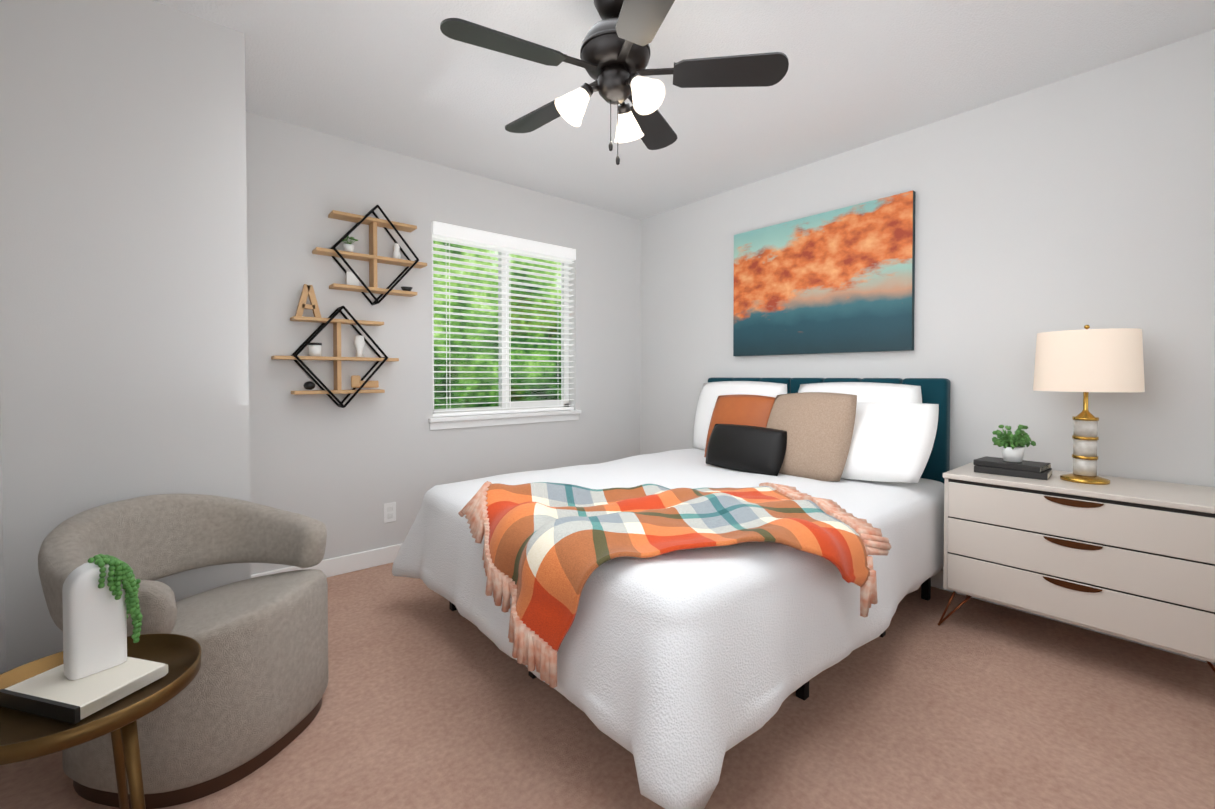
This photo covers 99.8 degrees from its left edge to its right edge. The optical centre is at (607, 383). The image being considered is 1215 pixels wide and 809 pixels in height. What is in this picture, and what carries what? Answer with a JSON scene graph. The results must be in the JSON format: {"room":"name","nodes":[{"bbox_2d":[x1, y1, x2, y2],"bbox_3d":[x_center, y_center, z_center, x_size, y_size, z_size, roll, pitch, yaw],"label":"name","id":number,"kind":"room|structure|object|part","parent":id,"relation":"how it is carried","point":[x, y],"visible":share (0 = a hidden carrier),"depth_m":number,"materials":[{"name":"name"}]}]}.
{"room":"bedroom","nodes":[
{"label":"bedroom","id":0,"kind":"room"},
{"bbox_2d":[0,396,5,673],"bbox_3d":[-1.141,-0.116,0.619,0.120,2.440,4.170,-1,1,-40],"label":"wall","id":1,"kind":"structure","parent":0,"point":[2,642],"depth_m":1.58,"materials":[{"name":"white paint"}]},
{"bbox_2d":[0,0,250,670],"bbox_3d":[-1.927,-0.140,2.123,0.636,2.440,0.860,-1,1,-40],"label":"wall","id":2,"kind":"structure","parent":0,"point":[124,368],"depth_m":1.76,"materials":[{"name":"white paint"}]},
{"bbox_2d":[246,112,640,574],"bbox_3d":[-0.842,-0.163,3.516,2.824,2.440,0.150,-1,1,-40],"label":"wall","id":3,"kind":"structure","parent":0,"point":[351,468],"depth_m":3.01,"materials":[{"name":"white paint"}]},
{"bbox_2d":[251,543,402,577],"bbox_3d":[-0.802,1.008,3.458,2.784,0.100,0.017,-1,1,-40],"label":"baseboard","id":4,"kind":"structure","parent":3,"relation":"attached to","point":[335,566],"depth_m":2.90,"materials":[{"name":"white"}]},
{"bbox_2d":[271,284,398,407],"bbox_3d":[-1.468,-0.198,2.796,0.610,0.656,0.126,-1,1,-40],"label":"shelf","id":5,"kind":"object","parent":3,"relation":"attached to","point":[357,381],"visible":0.98,"depth_m":2.77,"materials":[{"name":"brown wood"}]},
{"bbox_2d":[312,205,426,305],"bbox_3d":[-1.331,-0.728,2.905,0.590,0.553,0.126,-1,1,-40],"label":"shelf","id":6,"kind":"object","parent":3,"relation":"attached to","point":[373,259],"visible":1,"depth_m":2.89,"materials":[{"name":"brown wood"}]},
{"bbox_2d":[384,502,395,522],"bbox_3d":[-1.294,0.765,3.040,0.070,0.114,0.009,-1,1,-40],"label":"electrical outlet","id":7,"kind":"object","parent":3,"relation":"attached to","point":[389,512],"visible":1,"depth_m":3.04,"materials":[{"name":"white plastic"}]},
{"bbox_2d":[432,240,568,413],"bbox_3d":[-0.738,-0.410,3.640,1.120,1.230,0.050,-1,1,-40],"label":"window","id":8,"kind":"structure","parent":3,"relation":"in","point":[537,400],"depth_m":3.60,"materials":[{"name":"white plastic"}]},
{"bbox_2d":[432,221,575,416],"bbox_3d":[-0.689,-0.409,3.583,1.112,1.226,0.080,-1,1,-40],"label":"window blinds","id":9,"kind":"object","parent":8,"relation":"attached to","point":[460,235],"visible":0.88,"depth_m":3.52,"materials":[{"name":"white plastic"}]},
{"bbox_2d":[428,410,580,429],"bbox_3d":[-0.688,0.243,3.591,1.180,0.075,0.125,-1,1,-40],"label":"window sill","id":10,"kind":"structure","parent":3,"relation":"attached to","point":[449,422],"depth_m":3.49,"materials":[{"name":"white"}]},
{"bbox_2d":[0,563,1214,808],"bbox_3d":[0.221,1.135,1.801,3.700,0.100,4.170,-1,1,-40],"label":"floor","id":11,"kind":"structure","parent":0,"point":[430,699],"depth_m":1.60,"materials":[{"name":"carpet"}]},
{"bbox_2d":[0,554,200,808],"bbox_3d":[-1.056,0.729,1.026,0.380,0.738,0.380,-1,1,-40],"label":"side table","id":12,"kind":"object","parent":11,"relation":"on","point":[102,673],"visible":1,"depth_m":1.02,"materials":[{"name":"brown wood"}]},
{"bbox_2d":[0,657,167,723],"bbox_3d":[-1.049,0.602,1.030,0.250,0.028,0.263,-1,1,-40],"label":"book","id":13,"kind":"object","parent":12,"relation":"on","point":[56,695],"depth_m":0.99,"materials":[{"name":"white paper"}]},
{"bbox_2d":[62,561,126,679],"bbox_3d":[-1.064,0.480,1.062,0.095,0.215,0.080,-1,1,-40],"label":"vase","id":14,"kind":"object","parent":13,"relation":"on","point":[94,595],"depth_m":1.04,"materials":[{"name":"white ceramic"}]},
{"bbox_2d":[38,494,327,808],"bbox_3d":[-1.260,0.731,1.603,0.698,0.715,0.682,-1,1,-40],"label":"armchair","id":15,"kind":"object","parent":11,"relation":"on","point":[246,701],"visible":0.83,"depth_m":1.47,"materials":[{"name":"fabric"}]},
{"bbox_3d":[-1.238,0.860,1.596,0.642,0.456,0.642,-1,1,-40],"label":"seat","id":16,"kind":"part","parent":15,"relation":"part of","materials":[{"name":"fabric"}]},
{"bbox_2d":[392,377,950,808],"bbox_3d":[0.409,0.524,2.446,2.313,1.100,1.862,-1,1,-40],"label":"bed","id":17,"kind":"object","parent":11,"relation":"on","point":[677,624],"visible":0.98,"depth_m":1.62,"materials":[{"name":"white fabric"}]},
{"bbox_2d":[458,481,890,687],"bbox_3d":[0.265,0.601,1.847,1.314,0.468,1.136,-1,1,-40],"label":"throw","id":18,"kind":"object","parent":17,"relation":"on","point":[629,584],"depth_m":1.48,"materials":[{"name":"orange fabric"}]},
{"bbox_3d":[0.444,0.981,2.508,1.970,0.185,1.510,-1,1,-40],"label":"frame","id":19,"kind":"part","parent":17,"relation":"part of","materials":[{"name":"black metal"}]},
{"bbox_2d":[693,381,786,449],"bbox_3d":[0.854,0.224,3.371,0.240,0.485,0.700,-1,1,-40],"label":"pillow","id":20,"kind":"object","parent":17,"relation":"on","point":[711,391],"depth_m":3.43,"materials":[{"name":"white fabric"}]},
{"bbox_3d":[1.245,0.512,3.183,0.085,1.100,1.516,-1,1,-40],"label":"headboard","id":21,"kind":"part","parent":17,"relation":"part of","materials":[{"name":"teal fabric"}]},
{"bbox_2d":[798,382,921,402],"bbox_3d":[1.334,0.234,2.808,0.240,0.485,0.700,-1,1,-40],"label":"pillow","id":22,"kind":"object","parent":17,"relation":"on","point":[866,392],"depth_m":2.70,"materials":[{"name":"white fabric"}]},
{"bbox_2d":[841,402,938,482],"bbox_3d":[1.288,0.282,2.586,0.336,0.382,0.656,-1,1,-40],"label":"pillow","id":23,"kind":"object","parent":17,"relation":"on","point":[882,442],"depth_m":2.42,"materials":[{"name":"white fabric"}]},
{"bbox_2d":[938,462,1214,672],"bbox_3d":[1.930,0.739,2.083,0.462,0.687,0.892,-1,1,-40],"label":"dresser","id":24,"kind":"object","parent":11,"relation":"on","point":[1130,559],"visible":0.98,"depth_m":1.91,"materials":[{"name":"beige wood"}]},
{"bbox_2d":[973,424,1051,479],"bbox_3d":[1.772,0.284,2.236,0.189,0.215,0.261,-1,1,-40],"label":"books","id":25,"kind":"object","parent":24,"relation":"on","point":[1011,462],"visible":1,"depth_m":2.21,"materials":[{"name":"black paper"}]},
{"bbox_2d":[992,424,1035,461],"bbox_3d":[1.768,0.258,2.241,0.173,0.162,0.152,-1,1,-40],"label":"plant","id":26,"kind":"object","parent":25,"relation":"on","point":[1012,446],"depth_m":2.22,"materials":[{"name":"green plant"}]},
{"bbox_2d":[1033,325,1144,484],"bbox_3d":[1.939,0.077,2.073,0.330,0.634,0.330,-1,1,-40],"label":"lamp","id":27,"kind":"object","parent":24,"relation":"on","point":[1086,360],"visible":1,"depth_m":1.98,"materials":[{"name":"beige fabric"}]},
{"bbox_3d":[1.939,-0.105,2.070,0.330,0.269,0.330,-1,1,-40],"label":"lamp shade","id":28,"kind":"part","parent":27,"relation":"part of","materials":[{"name":"beige fabric"}]},
{"bbox_2d":[152,0,1214,219],"bbox_3d":[0.221,-1.405,1.760,3.700,0.100,4.170,-1,1,-40],"label":"ceiling","id":29,"kind":"structure","parent":0,"point":[407,78],"depth_m":2.25,"materials":[{"name":"white paint"}]},
{"bbox_2d":[440,0,788,164],"bbox_3d":[-0.003,-1.060,1.785,1.108,0.589,1.112,-1,1,-40],"label":"ceiling fan","id":30,"kind":"object","parent":29,"relation":"hanging from","point":[615,51],"visible":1,"depth_m":1.72,"materials":[{"name":"black metal"}]},
{"bbox_3d":[0.027,-1.169,1.776,0.244,0.369,0.244,-1,1,-40],"label":"motor","id":31,"kind":"part","parent":30,"relation":"part of","materials":[{"name":"brown metal"}]},
{"bbox_2d":[640,29,1214,569],"bbox_3d":[1.583,-0.154,2.942,0.120,2.440,4.170,-1,1,-40],"label":"wall","id":32,"kind":"structure","parent":0,"point":[1078,201],"depth_m":2.40,"materials":[{"name":"white paint"}]},
{"bbox_2d":[733,190,915,355],"bbox_3d":[1.270,-0.613,3.174,0.036,0.850,1.140,-1,1,-40],"label":"painting","id":33,"kind":"object","parent":32,"relation":"attached to","point":[841,280],"visible":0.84,"depth_m":3.07,"materials":[{"name":"teal fabric"}]},
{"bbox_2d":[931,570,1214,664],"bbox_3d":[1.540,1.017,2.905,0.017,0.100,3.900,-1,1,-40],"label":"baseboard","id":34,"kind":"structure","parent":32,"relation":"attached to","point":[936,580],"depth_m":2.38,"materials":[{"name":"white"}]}
]}

